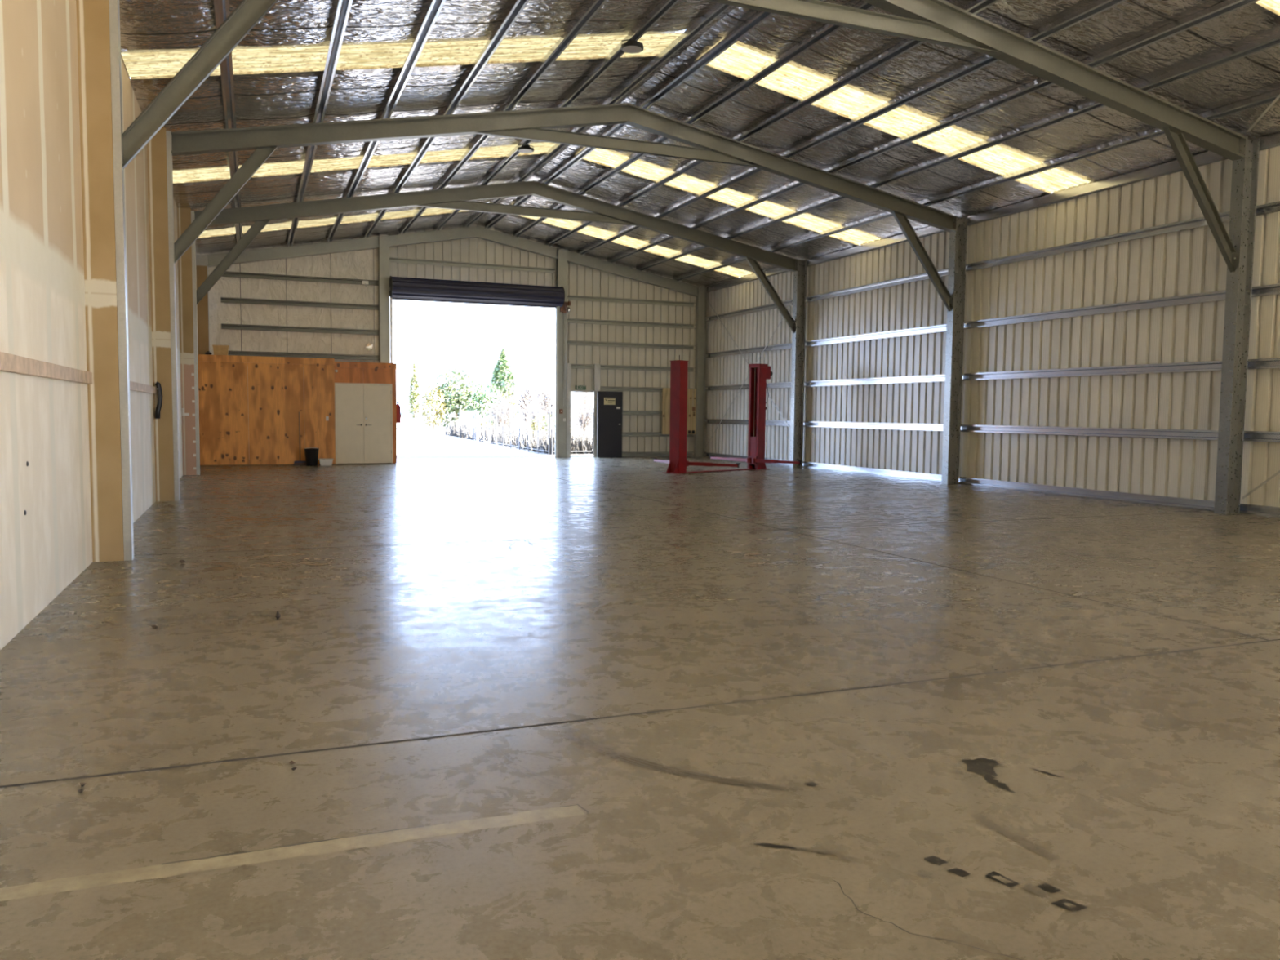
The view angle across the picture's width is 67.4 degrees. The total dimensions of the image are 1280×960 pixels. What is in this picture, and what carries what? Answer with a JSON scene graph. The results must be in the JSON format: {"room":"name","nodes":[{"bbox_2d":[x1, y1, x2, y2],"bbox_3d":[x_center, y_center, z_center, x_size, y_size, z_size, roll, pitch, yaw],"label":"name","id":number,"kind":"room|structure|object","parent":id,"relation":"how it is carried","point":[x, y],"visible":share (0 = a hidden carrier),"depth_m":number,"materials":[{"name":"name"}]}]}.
{"room":"empty warehouse","nodes":[
{"label":"empty warehouse","id":0,"kind":"room"},
{"bbox_2d":[0,0,183,650],"bbox_3d":[-5.270,-2.140,9.010,0.050,5.900,39.900,-1,4,-22],"label":"wall","id":1,"kind":"structure","parent":0,"point":[44,421],"depth_m":7.49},
{"bbox_2d":[0,351,92,383],"bbox_3d":[-3.715,-0.690,5.335,0.041,0.112,8.336,-1,4,-22],"label":"batten","id":2,"kind":"object","parent":1,"relation":"attached to","point":[9,362],"visible":1,"depth_m":6.98,"materials":[{"name":"brown wood"}]},
{"bbox_2d":[75,0,124,562],"bbox_3d":[-5.196,-2.156,9.252,0.268,5.900,0.220,-1,4,-22],"label":"wooden post","id":3,"kind":"object","parent":1,"relation":"attached to","point":[93,33],"depth_m":9.16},
{"bbox_2d":[129,381,155,394],"bbox_3d":[-6.547,-1.210,12.347,0.041,0.112,6.336,-1,4,-22],"label":"batten","id":4,"kind":"object","parent":1,"relation":"attached to","point":[134,386],"visible":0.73,"depth_m":13.34,"materials":[{"name":"brown wood"}]},
{"bbox_2d":[146,127,174,501],"bbox_3d":[-7.654,-2.608,15.339,0.268,5.900,0.220,-1,4,-22],"label":"wooden post","id":5,"kind":"object","parent":1,"relation":"attached to","point":[157,145],"depth_m":15.23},
{"bbox_2d":[177,208,196,475],"bbox_3d":[-10.108,-3.059,21.417,0.268,5.900,0.220,-1,4,-22],"label":"wooden post","id":6,"kind":"object","parent":1,"relation":"attached to","point":[184,215],"depth_m":21.33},
{"bbox_2d":[195,265,208,354],"bbox_3d":[-12.451,-3.305,27.311,0.332,5.520,0.008,-1,4,-22],"label":"wooden post","id":7,"kind":"object","parent":1,"relation":"attached to","point":[201,271],"depth_m":27.22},
{"bbox_2d":[198,223,699,457],"bbox_3d":[-5.258,-4.453,30.490,16.285,7.522,0.050,-1,4,-22],"label":"wall","id":8,"kind":"structure","parent":0,"point":[583,281],"depth_m":32.12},
{"bbox_2d":[208,248,378,436],"bbox_3d":[-10.176,-3.946,28.487,4.760,6.644,0.037,-1,4,-22],"label":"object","id":9,"kind":"structure","parent":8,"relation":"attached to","point":[362,264],"depth_m":28.46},
{"bbox_2d":[389,257,555,273],"bbox_3d":[-5.208,-6.761,30.259,5.250,0.156,0.092,-1,4,-22],"label":"girt","id":10,"kind":"object","parent":8,"relation":"attached to","point":[394,260],"depth_m":30.20,"materials":[{"name":"metal"}]},
{"bbox_2d":[567,294,695,306],"bbox_3d":[-0.231,-6.020,32.323,4.620,0.156,0.092,-1,4,-22],"label":"girt","id":11,"kind":"object","parent":8,"relation":"attached to","point":[569,297],"depth_m":32.28,"materials":[{"name":"metal"}]},
{"bbox_2d":[567,318,695,328],"bbox_3d":[-0.239,-5.272,32.376,4.620,0.156,0.092,-1,4,-22],"label":"girt","id":12,"kind":"object","parent":8,"relation":"attached to","point":[569,320],"depth_m":32.35,"materials":[{"name":"metal"}]},
{"bbox_2d":[567,340,695,350],"bbox_3d":[-0.247,-4.553,32.426,4.620,0.156,0.092,-1,4,-22],"label":"girt","id":13,"kind":"object","parent":8,"relation":"attached to","point":[569,342],"depth_m":32.38,"materials":[{"name":"metal"}]},
{"bbox_2d":[600,386,689,391],"bbox_3d":[0.266,-3.086,32.742,3.480,0.156,0.092,-1,4,-22],"label":"rail","id":14,"kind":"object","parent":8,"relation":"attached to","point":[602,388],"depth_m":32.51,"materials":[{"name":"metal"}]},
{"bbox_2d":[600,364,694,372],"bbox_3d":[0.264,-3.804,32.688,3.500,0.156,0.092,-1,4,-22],"label":"rail","id":15,"kind":"object","parent":8,"relation":"attached to","point":[602,366],"depth_m":32.55,"materials":[{"name":"metal"}]},
{"bbox_2d":[622,431,693,436],"bbox_3d":[0.249,-1.565,32.848,3.480,0.156,0.092,-1,4,-22],"label":"rail","id":16,"kind":"object","parent":8,"relation":"attached to","point":[624,433],"depth_m":32.81,"materials":[{"name":"metal"}]},
{"bbox_2d":[396,416,593,458],"bbox_3d":[-35.719,-8.785,141.929,200.000,0.001,229.520,-1,4,-22],"label":"ground","id":17,"kind":"structure","parent":0,"point":[420,443],"depth_m":39.63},
{"bbox_2d":[401,402,423,429],"bbox_3d":[-19.125,-5.403,80.627,1.300,2.170,4.600,-1,4,-22],"label":"outbuilding","id":18,"kind":"object","parent":17,"relation":"on","point":[407,421],"visible":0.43,"depth_m":78.86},
{"bbox_2d":[408,363,420,431],"bbox_3d":[-16.175,-5.883,68.708,0.882,5.016,0.924,-1,4,-22],"label":"cypress tree","id":19,"kind":"object","parent":17,"relation":"on","point":[413,394],"visible":0.99,"depth_m":68.56,"materials":[{"name":"green plant"}]},
{"bbox_2d":[420,384,446,434],"bbox_3d":[-13.243,-4.479,61.444,1.551,3.294,1.651,3,5,34],"label":"tree","id":20,"kind":"object","parent":17,"relation":"on","point":[428,401],"visible":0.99,"depth_m":61.29,"materials":[{"name":"green plant"}]},
{"bbox_2d":[426,368,484,428],"bbox_3d":[-14.893,-6.518,77.618,4.998,5.071,3.716,-1,4,-22],"label":"broad tree","id":21,"kind":"object","parent":17,"relation":"on","point":[456,399],"visible":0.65,"depth_m":76.86,"materials":[{"name":"green plant"}]},
{"bbox_2d":[459,410,550,455],"bbox_3d":[-8.267,-2.797,49.695,1.019,1.577,33.846,-1,4,-16],"label":"wire fence","id":22,"kind":"object","parent":17,"relation":"on","point":[464,415],"visible":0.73,"depth_m":42.15,"materials":[{"name":"white metal"}]},
{"bbox_2d":[466,417,593,457],"bbox_3d":[-10.728,-6.974,119.763,50.250,0.001,169.450,-1,4,-22],"label":"ground","id":23,"kind":"structure","parent":0,"point":[522,421],"depth_m":86.65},
{"bbox_2d":[466,380,500,426],"bbox_3d":[-10.871,-5.173,68.148,3.045,3.794,2.403,-1,4,-22],"label":"broad tree","id":24,"kind":"object","parent":23,"relation":"on","point":[481,399],"visible":0.58,"depth_m":67.73,"materials":[{"name":"green plant"}]},
{"bbox_2d":[489,348,515,399],"bbox_3d":[-13.083,-8.745,91.358,2.541,7.637,2.595,-1,4,-22],"label":"conifer tree","id":25,"kind":"object","parent":23,"relation":"on","point":[503,370],"visible":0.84,"depth_m":90.76,"materials":[{"name":"green plant"}]},
{"bbox_2d":[480,390,524,431],"bbox_3d":[-7.157,-3.299,49.800,2.489,2.720,2.007,-1,4,-22],"label":"bare tree","id":26,"kind":"object","parent":23,"relation":"on","point":[500,418],"visible":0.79,"depth_m":49.72,"materials":[{"name":"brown plant"}]},
{"bbox_2d":[444,420,592,454],"bbox_3d":[-5.377,-2.387,48.191,5.584,0.950,28.632,-1,4,-19],"label":"dry grass","id":27,"kind":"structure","parent":23,"relation":"on","point":[464,432],"depth_m":39.53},
{"bbox_2d":[505,373,543,431],"bbox_3d":[-8.487,-5.788,72.175,3.516,4.522,3.457,2,4,17],"label":"bare tree","id":28,"kind":"object","parent":23,"relation":"on","point":[522,390],"visible":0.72,"depth_m":71.89,"materials":[{"name":"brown plant"}]},
{"bbox_2d":[517,397,555,431],"bbox_3d":[-4.652,-2.720,44.409,2.205,2.374,1.845,-1,4,-22],"label":"bare tree","id":29,"kind":"object","parent":23,"relation":"on","point":[532,415],"visible":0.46,"depth_m":44.23,"materials":[{"name":"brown plant"}]},
{"bbox_2d":[519,365,555,431],"bbox_3d":[-5.699,-5.096,62.376,4.115,4.567,3.387,-2,5,-29],"label":"bare tree","id":30,"kind":"object","parent":23,"relation":"on","point":[546,397],"visible":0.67,"depth_m":61.99,"materials":[{"name":"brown plant"}]},
{"bbox_2d":[570,396,594,434],"bbox_3d":[-3.005,-3.553,54.586,2.286,2.648,2.022,2,4,18],"label":"bare tree","id":31,"kind":"object","parent":23,"relation":"on","point":[582,419],"visible":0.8,"depth_m":54.53,"materials":[{"name":"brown plant"}]},
{"bbox_2d":[570,391,594,416],"bbox_3d":[-4.404,-6.613,77.468,4.524,5.517,4.453,-1,4,-22],"label":"bare tree","id":32,"kind":"object","parent":23,"relation":"on","point":[588,398],"visible":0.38,"depth_m":77.03,"materials":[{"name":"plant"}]},
{"bbox_2d":[0,456,1279,959],"bbox_3d":[2.186,0.666,12.283,16.335,0.007,40.000,-1,4,-22],"label":"floor","id":33,"kind":"structure","parent":0,"point":[546,708],"depth_m":4.62,"materials":[{"name":"concrete"}]},
{"bbox_2d":[108,0,133,560],"bbox_3d":[-5.148,-2.132,9.273,0.310,5.851,0.205,-1,4,-22],"label":"steel column","id":34,"kind":"structure","parent":33,"relation":"on","point":[114,9],"depth_m":9.25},
{"bbox_2d":[121,0,278,168],"bbox_3d":[-4.263,-4.030,9.492,1.594,2.024,0.080,-1,4,-22],"label":"knee brace","id":35,"kind":"object","parent":34,"relation":"attached to","point":[245,17],"visible":1,"depth_m":9.46,"materials":[{"name":"metal"}]},
{"bbox_3d":[-1.387,-5.654,10.530,7.729,1.751,0.205,-1,4,-22],"label":"rafter","id":36,"kind":"object","parent":34,"relation":"on","visible":0},
{"bbox_2d":[705,0,1002,56],"bbox_3d":[2.207,-5.840,11.943,5.853,0.215,0.090,-1,4,-22],"label":"tie","id":37,"kind":"object","parent":36,"relation":"attached to","point":[817,11],"visible":1,"depth_m":12.19,"materials":[{"name":"metal"}]},
{"bbox_2d":[165,130,179,501],"bbox_3d":[-7.606,-2.584,15.360,0.310,5.851,0.205,-1,4,-22],"label":"steel column","id":38,"kind":"structure","parent":33,"relation":"on","point":[168,136],"depth_m":15.32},
{"bbox_2d":[173,146,277,263],"bbox_3d":[-6.721,-4.481,15.579,1.594,2.024,0.080,-1,4,-22],"label":"knee brace","id":39,"kind":"object","parent":38,"relation":"attached to","point":[259,156],"visible":1,"depth_m":15.57,"materials":[{"name":"metal"}]},
{"bbox_2d":[170,102,628,155],"bbox_3d":[-3.845,-6.106,16.617,7.729,1.751,0.205,-1,4,-22],"label":"rafter","id":40,"kind":"object","parent":38,"relation":"on","point":[230,140],"visible":1,"depth_m":16.41,"materials":[{"name":"metal"}]},
{"bbox_2d":[473,127,763,168],"bbox_3d":[-0.251,-6.292,18.030,5.853,0.215,0.090,-1,4,-22],"label":"tie","id":41,"kind":"object","parent":40,"relation":"attached to","point":[543,135],"visible":1,"depth_m":17.99,"materials":[{"name":"metal"}]},
{"bbox_2d":[191,210,199,475],"bbox_3d":[-10.060,-3.035,21.438,0.310,5.851,0.205,-1,4,-22],"label":"steel column","id":42,"kind":"structure","parent":33,"relation":"on","point":[193,214],"depth_m":21.41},
{"bbox_2d":[195,219,270,304],"bbox_3d":[-9.176,-4.932,21.657,1.594,2.024,0.080,-1,4,-22],"label":"knee brace","id":43,"kind":"object","parent":42,"relation":"attached to","point":[257,226],"visible":1,"depth_m":21.65,"materials":[{"name":"metal"}]},
{"bbox_2d":[194,180,533,226],"bbox_3d":[-6.299,-6.557,22.695,7.729,1.751,0.205,-1,4,-22],"label":"rafter","id":44,"kind":"object","parent":42,"relation":"on","point":[398,200],"visible":0.83,"depth_m":22.62,"materials":[{"name":"metal"}]},
{"bbox_2d":[415,200,639,226],"bbox_3d":[-2.705,-6.743,24.108,5.853,0.215,0.090,-1,4,-22],"label":"tie","id":45,"kind":"object","parent":44,"relation":"attached to","point":[464,205],"visible":1,"depth_m":24.09,"materials":[{"name":"metal"}]},
{"bbox_2d":[195,253,208,337],"bbox_3d":[-12.470,-3.478,27.404,0.310,5.851,0.205,-1,4,-22],"label":"steel column","id":46,"kind":"structure","parent":33,"relation":"on","point":[201,260],"depth_m":27.21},
{"bbox_2d":[207,226,477,266],"bbox_3d":[-8.709,-7.000,28.662,7.729,1.751,0.205,-1,4,-22],"label":"rafter","id":47,"kind":"object","parent":46,"relation":"on","point":[313,249],"visible":1,"depth_m":28.57,"materials":[{"name":"metal"}]},
{"bbox_2d":[197,354,396,465],"bbox_3d":[-9.695,-1.946,27.063,5.185,2.878,2.620,-1,4,-22],"label":"plywood room","id":48,"kind":"structure","parent":33,"relation":"on","point":[271,404],"depth_m":25.61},
{"bbox_2d":[334,382,392,464],"bbox_3d":[-7.623,-1.552,26.508,1.533,2.226,0.108,-1,4,-22],"label":"door","id":49,"kind":"structure","parent":48,"relation":"attached to","point":[356,404],"depth_m":26.51,"materials":[{"name":"beige paint"}]},
{"bbox_2d":[303,447,319,466],"bbox_3d":[-8.745,-0.625,25.555,0.388,0.489,0.380,-1,4,-22],"label":"bin","id":50,"kind":"object","parent":33,"relation":"on","point":[311,453],"visible":1,"depth_m":25.43,"materials":[{"name":"plastic"}]},
{"bbox_2d":[377,235,390,363],"bbox_3d":[-7.801,-4.013,29.285,0.295,6.757,0.270,-1,4,-22],"label":"gable mullion","id":51,"kind":"object","parent":33,"relation":"on","point":[383,252],"visible":0.66,"depth_m":29.07,"materials":[{"name":"metal"}]},
{"bbox_2d":[220,297,378,310],"bbox_3d":[-10.007,-5.209,28.387,4.400,0.156,0.092,-1,4,-22],"label":"girt","id":52,"kind":"object","parent":51,"relation":"attached to","point":[224,300],"depth_m":28.35,"materials":[{"name":"metal"}]},
{"bbox_2d":[221,323,378,334],"bbox_3d":[-10.015,-4.461,28.440,4.400,0.156,0.092,-1,4,-22],"label":"girt","id":53,"kind":"object","parent":51,"relation":"attached to","point":[224,326],"depth_m":28.39,"materials":[{"name":"metal"}]},
{"bbox_2d":[221,271,378,285],"bbox_3d":[-9.999,-5.947,28.336,4.400,0.156,0.092,-1,4,-22],"label":"girt","id":54,"kind":"object","parent":51,"relation":"attached to","point":[233,274],"depth_m":28.30,"materials":[{"name":"metal"}]},
{"bbox_2d":[227,351,378,360],"bbox_3d":[-10.024,-3.693,28.493,4.400,0.156,0.092,-1,4,-22],"label":"girt","id":55,"kind":"object","parent":51,"relation":"attached to","point":[348,357],"depth_m":28.54,"materials":[{"name":"metal"}]},
{"bbox_2d":[389,275,564,457],"bbox_3d":[-5.020,-3.419,29.998,5.397,5.528,0.660,-1,4,-22],"label":"door","id":56,"kind":"structure","parent":33,"relation":"on","point":[400,288],"depth_m":29.68,"materials":[{"name":"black metal"}]},
{"bbox_2d":[395,297,549,306],"bbox_3d":[-5.108,-5.732,30.069,5.260,0.336,0.029,-1,4,-22],"label":"curtain","id":57,"kind":"object","parent":56,"relation":"hanging from","point":[396,298],"depth_m":29.94,"materials":[{"name":"black metal"}]},
{"bbox_2d":[555,248,567,457],"bbox_3d":[-2.583,-4.108,31.385,0.305,6.765,0.270,-1,4,-22],"label":"gable mullion","id":58,"kind":"object","parent":33,"relation":"on","point":[561,264],"visible":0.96,"depth_m":31.27,"materials":[{"name":"metal"}]},
{"bbox_2d":[560,301,570,405],"bbox_3d":[-2.409,-4.096,31.140,0.315,3.380,0.315,-1,4,-22],"label":"chain hoist","id":59,"kind":"object","parent":58,"relation":"attached to","point":[564,308],"visible":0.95,"depth_m":31.03,"materials":[{"name":"grey metal"}]},
{"bbox_2d":[566,363,571,457],"bbox_3d":[-2.368,-2.288,31.664,0.135,3.100,0.135,-1,4,-22],"label":"steel post","id":60,"kind":"object","parent":33,"relation":"on","point":[568,365],"visible":0.92,"depth_m":31.59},
{"bbox_2d":[570,390,595,392],"bbox_3d":[-1.905,-2.951,31.831,0.870,0.060,0.120,-1,4,-22],"label":"lintel","id":61,"kind":"object","parent":60,"relation":"attached to","point":[593,391],"visible":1,"depth_m":31.78,"materials":[{"name":"metal"}]},
{"bbox_2d":[593,364,600,391],"bbox_3d":[-1.435,-3.411,31.957,0.200,0.880,0.135,-1,4,-22],"label":"steel post","id":62,"kind":"object","parent":61,"relation":"on","point":[597,367],"visible":1,"depth_m":31.90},
{"bbox_2d":[596,391,622,457],"bbox_3d":[-1.003,-1.857,32.078,0.888,2.188,0.118,-1,4,-22],"label":"door","id":63,"kind":"structure","parent":33,"relation":"on","point":[609,444],"depth_m":32.10,"materials":[{"name":"black paint"}]},
{"bbox_2d":[622,451,693,456],"bbox_3d":[0.242,-0.892,32.895,3.480,0.156,0.092,-1,4,-22],"label":"rail","id":64,"kind":"object","parent":33,"relation":"on","point":[637,453],"depth_m":32.93,"materials":[{"name":"metal"}]},
{"bbox_2d":[693,286,706,457],"bbox_3d":[2.092,-3.735,33.265,0.310,5.862,0.205,-1,4,-22],"label":"steel column","id":65,"kind":"structure","parent":33,"relation":"on","point":[701,300],"depth_m":33.24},
{"bbox_2d":[476,226,698,296],"bbox_3d":[-1.567,-7.129,31.536,7.670,1.740,0.205,-1,4,-22],"label":"rafter","id":66,"kind":"object","parent":65,"relation":"on","point":[484,233],"visible":1,"depth_m":31.47,"materials":[{"name":"metal"}]},
{"bbox_2d":[662,387,696,434],"bbox_3d":[1.370,-2.364,33.055,1.300,1.580,0.058,-1,4,-22],"label":"plywood board","id":67,"kind":"object","parent":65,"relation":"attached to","point":[691,425],"visible":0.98,"depth_m":33.12,"materials":[{"name":"beige wood"}]},
{"bbox_2d":[653,355,802,474],"bbox_3d":[2.192,-1.706,25.121,3.321,2.950,3.944,4,5,40],"label":"lift","id":68,"kind":"object","parent":33,"relation":"on","point":[759,373],"visible":1,"depth_m":24.96,"materials":[{"name":"red paint"}]},
{"bbox_2d":[789,258,807,467],"bbox_3d":[4.501,-3.292,27.298,0.310,5.862,0.205,-1,4,-22],"label":"steel column","id":69,"kind":"structure","parent":33,"relation":"on","point":[799,303],"depth_m":27.28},
{"bbox_2d":[531,180,797,271],"bbox_3d":[0.842,-6.686,25.569,7.670,1.740,0.205,-1,4,-22],"label":"rafter","id":70,"kind":"object","parent":69,"relation":"on","point":[540,190],"visible":1,"depth_m":25.44,"materials":[{"name":"metal"}]},
{"bbox_2d":[744,257,795,333],"bbox_3d":[3.642,-5.162,26.815,1.624,2.041,0.080,-1,4,-22],"label":"knee brace","id":71,"kind":"object","parent":69,"relation":"attached to","point":[755,266],"visible":1,"depth_m":26.84,"materials":[{"name":"metal"}]},
{"bbox_2d":[941,215,968,484],"bbox_3d":[6.955,-2.841,21.221,0.310,5.862,0.205,-1,4,-22],"label":"steel column","id":72,"kind":"structure","parent":33,"relation":"on","point":[957,238],"depth_m":21.20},
{"bbox_2d":[625,103,955,232],"bbox_3d":[3.297,-6.235,19.491,7.670,1.740,0.205,-1,4,-22],"label":"rafter","id":73,"kind":"object","parent":72,"relation":"on","point":[640,117],"visible":1,"depth_m":19.33,"materials":[{"name":"metal"}]},
{"bbox_2d":[891,211,951,311],"bbox_3d":[6.096,-4.711,20.737,1.624,2.041,0.080,-1,4,-22],"label":"knee brace","id":74,"kind":"object","parent":72,"relation":"attached to","point":[903,221],"visible":1,"depth_m":20.76,"materials":[{"name":"metal"}]},
{"bbox_2d":[704,452,1279,517],"bbox_3d":[8.067,0.170,19.128,0.092,0.156,30.940,-1,4,-22],"label":"rail","id":75,"kind":"object","parent":33,"relation":"on","point":[1261,510],"depth_m":18.79,"materials":[{"name":"metal"}]},
{"bbox_2d":[1213,135,1260,514],"bbox_3d":[9.413,-2.390,15.134,0.310,5.862,0.205,-1,4,-22],"label":"steel column","id":76,"kind":"structure","parent":33,"relation":"on","point":[1245,171],"depth_m":15.11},
{"bbox_2d":[862,0,1246,160],"bbox_3d":[5.755,-5.783,13.404,7.670,1.740,0.205,-1,4,-22],"label":"rafter","id":77,"kind":"object","parent":76,"relation":"on","point":[1021,52],"visible":1,"depth_m":13.49,"materials":[{"name":"metal"}]},
{"bbox_2d":[1162,126,1235,272],"bbox_3d":[8.554,-4.260,14.650,1.624,2.041,0.080,-1,4,-22],"label":"knee brace","id":78,"kind":"object","parent":76,"relation":"attached to","point":[1178,143],"visible":1,"depth_m":14.66,"materials":[{"name":"metal"}]},
{"bbox_2d":[119,0,1279,287],"bbox_3d":[2.248,-5.947,11.838,16.440,1.531,40.040,-1,4,-22],"label":"ceiling","id":79,"kind":"structure","parent":0,"point":[275,97],"depth_m":15.59,"materials":[{"name":"metal"}]},
{"bbox_2d":[213,0,242,242],"bbox_3d":[-4.096,-5.250,9.280,0.154,0.127,39.850,-1,4,-22],"label":"purlin","id":80,"kind":"structure","parent":79,"relation":"attached to","point":[221,6],"depth_m":13.90,"materials":[{"name":"metal"}]},
{"bbox_2d":[287,0,352,246],"bbox_3d":[-2.860,-5.518,9.759,0.154,0.127,39.850,-1,4,-22],"label":"purlin","id":81,"kind":"structure","parent":79,"relation":"attached to","point":[344,7],"depth_m":14.06,"materials":[{"name":"metal"}]},
{"bbox_2d":[199,208,462,236],"bbox_3d":[-7.936,-7.053,25.881,7.890,1.485,1.160,-1,4,-22],"label":"skylight","id":82,"kind":"object","parent":79,"relation":"attached to","point":[405,213],"visible":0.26,"depth_m":25.80,"materials":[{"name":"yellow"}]},
{"bbox_2d":[172,142,555,182],"bbox_3d":[-5.468,-6.600,19.771,7.890,1.485,1.130,-1,4,-22],"label":"skylight","id":83,"kind":"object","parent":79,"relation":"attached to","point":[317,165],"visible":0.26,"depth_m":19.70,"materials":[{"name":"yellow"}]},
{"bbox_2d":[326,0,445,242],"bbox_3d":[-1.847,-5.736,10.152,0.154,0.127,39.850,-1,4,-22],"label":"purlin","id":84,"kind":"structure","parent":79,"relation":"attached to","point":[435,6],"depth_m":14.54,"materials":[{"name":"metal"}]},
{"bbox_2d":[120,32,682,77],"bbox_3d":[-3.054,-6.156,13.790,7.890,1.485,1.140,-1,4,-22],"label":"skylight","id":85,"kind":"object","parent":79,"relation":"attached to","point":[167,63],"visible":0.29,"depth_m":13.64,"materials":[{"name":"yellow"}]},
{"bbox_2d":[363,0,528,238],"bbox_3d":[-0.861,-5.949,10.534,0.154,0.127,39.850,-1,4,-22],"label":"purlin","id":86,"kind":"structure","parent":79,"relation":"attached to","point":[517,6],"depth_m":15.04,"materials":[{"name":"metal"}]},
{"bbox_2d":[399,0,607,234],"bbox_3d":[0.124,-6.162,10.916,0.154,0.127,39.850,-1,4,-22],"label":"purlin","id":87,"kind":"structure","parent":79,"relation":"attached to","point":[593,6],"depth_m":15.48,"materials":[{"name":"metal"}]},
{"bbox_2d":[433,0,679,231],"bbox_3d":[1.100,-6.373,11.295,0.154,0.127,39.850,-1,4,-22],"label":"purlin","id":88,"kind":"structure","parent":79,"relation":"attached to","point":[664,6],"depth_m":15.78,"materials":[{"name":"metal"}]},
{"bbox_2d":[621,39,643,53],"bbox_3d":[-0.114,-6.471,14.240,0.346,0.154,0.336,-1,4,-22],"label":"lamp","id":89,"kind":"object","parent":88,"relation":"hanging from","point":[632,46],"visible":1,"depth_m":14.18,"materials":[{"name":"black plastic"}]},
{"bbox_2d":[462,2,730,227],"bbox_3d":[1.937,-6.553,11.619,0.154,0.127,39.850,-1,4,-22],"label":"purlin","id":90,"kind":"structure","parent":79,"relation":"attached to","point":[717,9],"depth_m":16.17,"materials":[{"name":"metal"}]},
{"bbox_2d":[484,10,773,229],"bbox_3d":[2.550,-6.575,11.865,0.154,0.127,39.850,-1,4,-22],"label":"purlin","id":91,"kind":"structure","parent":79,"relation":"attached to","point":[759,17],"depth_m":16.65,"materials":[{"name":"metal"}]},
{"bbox_2d":[525,215,753,276],"bbox_3d":[-0.172,-7.188,29.006,7.890,1.485,1.160,-1,4,-22],"label":"skylight","id":92,"kind":"object","parent":79,"relation":"attached to","point":[564,223],"visible":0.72,"depth_m":29.19,"materials":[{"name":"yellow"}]},
{"bbox_2d":[512,0,875,237],"bbox_3d":[3.401,-6.420,12.220,0.154,0.127,39.850,-1,4,-22],"label":"purlin","id":93,"kind":"structure","parent":79,"relation":"attached to","point":[828,29],"depth_m":16.57,"materials":[{"name":"metal"}]},
{"bbox_2d":[578,148,879,244],"bbox_3d":[2.295,-6.734,22.895,7.890,1.485,1.130,-1,4,-22],"label":"skylight","id":94,"kind":"object","parent":79,"relation":"attached to","point":[600,155],"visible":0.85,"depth_m":22.85,"materials":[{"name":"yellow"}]},
{"bbox_2d":[545,0,1000,246],"bbox_3d":[4.401,-6.238,12.638,0.154,0.127,39.850,-1,4,-22],"label":"purlin","id":95,"kind":"structure","parent":79,"relation":"attached to","point":[975,6],"depth_m":16.48,"materials":[{"name":"metal"}]},
{"bbox_2d":[577,0,1127,254],"bbox_3d":[5.400,-6.056,13.055,0.154,0.127,39.850,-1,4,-22],"label":"purlin","id":96,"kind":"structure","parent":79,"relation":"attached to","point":[1098,6],"depth_m":15.86,"materials":[{"name":"metal"}]},
{"bbox_2d":[697,38,1091,192],"bbox_3d":[4.710,-6.290,16.915,7.890,1.485,1.140,-1,4,-22],"label":"skylight","id":97,"kind":"object","parent":79,"relation":"attached to","point":[739,60],"visible":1,"depth_m":16.78,"materials":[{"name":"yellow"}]},
{"bbox_2d":[607,0,1259,262],"bbox_3d":[6.363,-5.880,13.456,0.154,0.127,39.850,-1,4,-22],"label":"purlin","id":98,"kind":"structure","parent":79,"relation":"attached to","point":[1226,6],"depth_m":15.29,"materials":[{"name":"metal"}]},
{"bbox_2d":[635,31,1279,271],"bbox_3d":[7.325,-5.705,13.858,0.154,0.127,39.850,-1,4,-22],"label":"purlin","id":99,"kind":"structure","parent":79,"relation":"attached to","point":[1271,41],"depth_m":16.08,"materials":[{"name":"metal"}]},
{"bbox_2d":[672,88,1279,280],"bbox_3d":[8.575,-5.477,14.380,0.154,0.127,39.850,-1,4,-22],"label":"purlin","id":100,"kind":"structure","parent":79,"relation":"attached to","point":[1267,98],"depth_m":17.71,"materials":[{"name":"metal"}]},
{"bbox_2d":[704,146,1279,506],"bbox_3d":[9.726,-2.418,15.098,0.055,5.930,40.000,-1,4,-22],"label":"wall","id":101,"kind":"structure","parent":0,"point":[1189,261],"depth_m":19.14,"materials":[{"name":"metal"}]},
{"bbox_2d":[705,357,1279,391],"bbox_3d":[8.092,-2.110,18.969,0.092,0.156,30.940,-1,4,-22],"label":"rail","id":102,"kind":"object","parent":101,"relation":"attached to","point":[1260,363],"depth_m":18.93,"materials":[{"name":"metal"}]},
{"bbox_2d":[705,418,1279,442],"bbox_3d":[8.079,-0.983,19.048,0.092,0.156,30.940,-1,4,-22],"label":"rail","id":103,"kind":"object","parent":101,"relation":"attached to","point":[1255,436],"depth_m":19.02,"materials":[{"name":"metal"}]},
{"bbox_2d":[706,283,1279,358],"bbox_3d":[8.104,-3.237,18.890,0.092,0.156,30.940,-1,4,-22],"label":"rail","id":104,"kind":"object","parent":101,"relation":"attached to","point":[1273,289],"depth_m":19.07,"materials":[{"name":"metal"}]},
{"bbox_2d":[706,200,1279,321],"bbox_3d":[8.117,-4.484,18.803,0.092,0.156,30.940,-1,4,-22],"label":"rail","id":105,"kind":"object","parent":101,"relation":"attached to","point":[1272,207],"depth_m":19.09,"materials":[{"name":"metal"}]},
{"bbox_2d":[706,132,1279,292],"bbox_3d":[9.702,-5.220,14.854,0.067,0.196,39.850,-1,4,-22],"label":"rail","id":106,"kind":"object","parent":101,"relation":"attached to","point":[1270,141],"visible":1,"depth_m":19.08,"materials":[{"name":"metal"}]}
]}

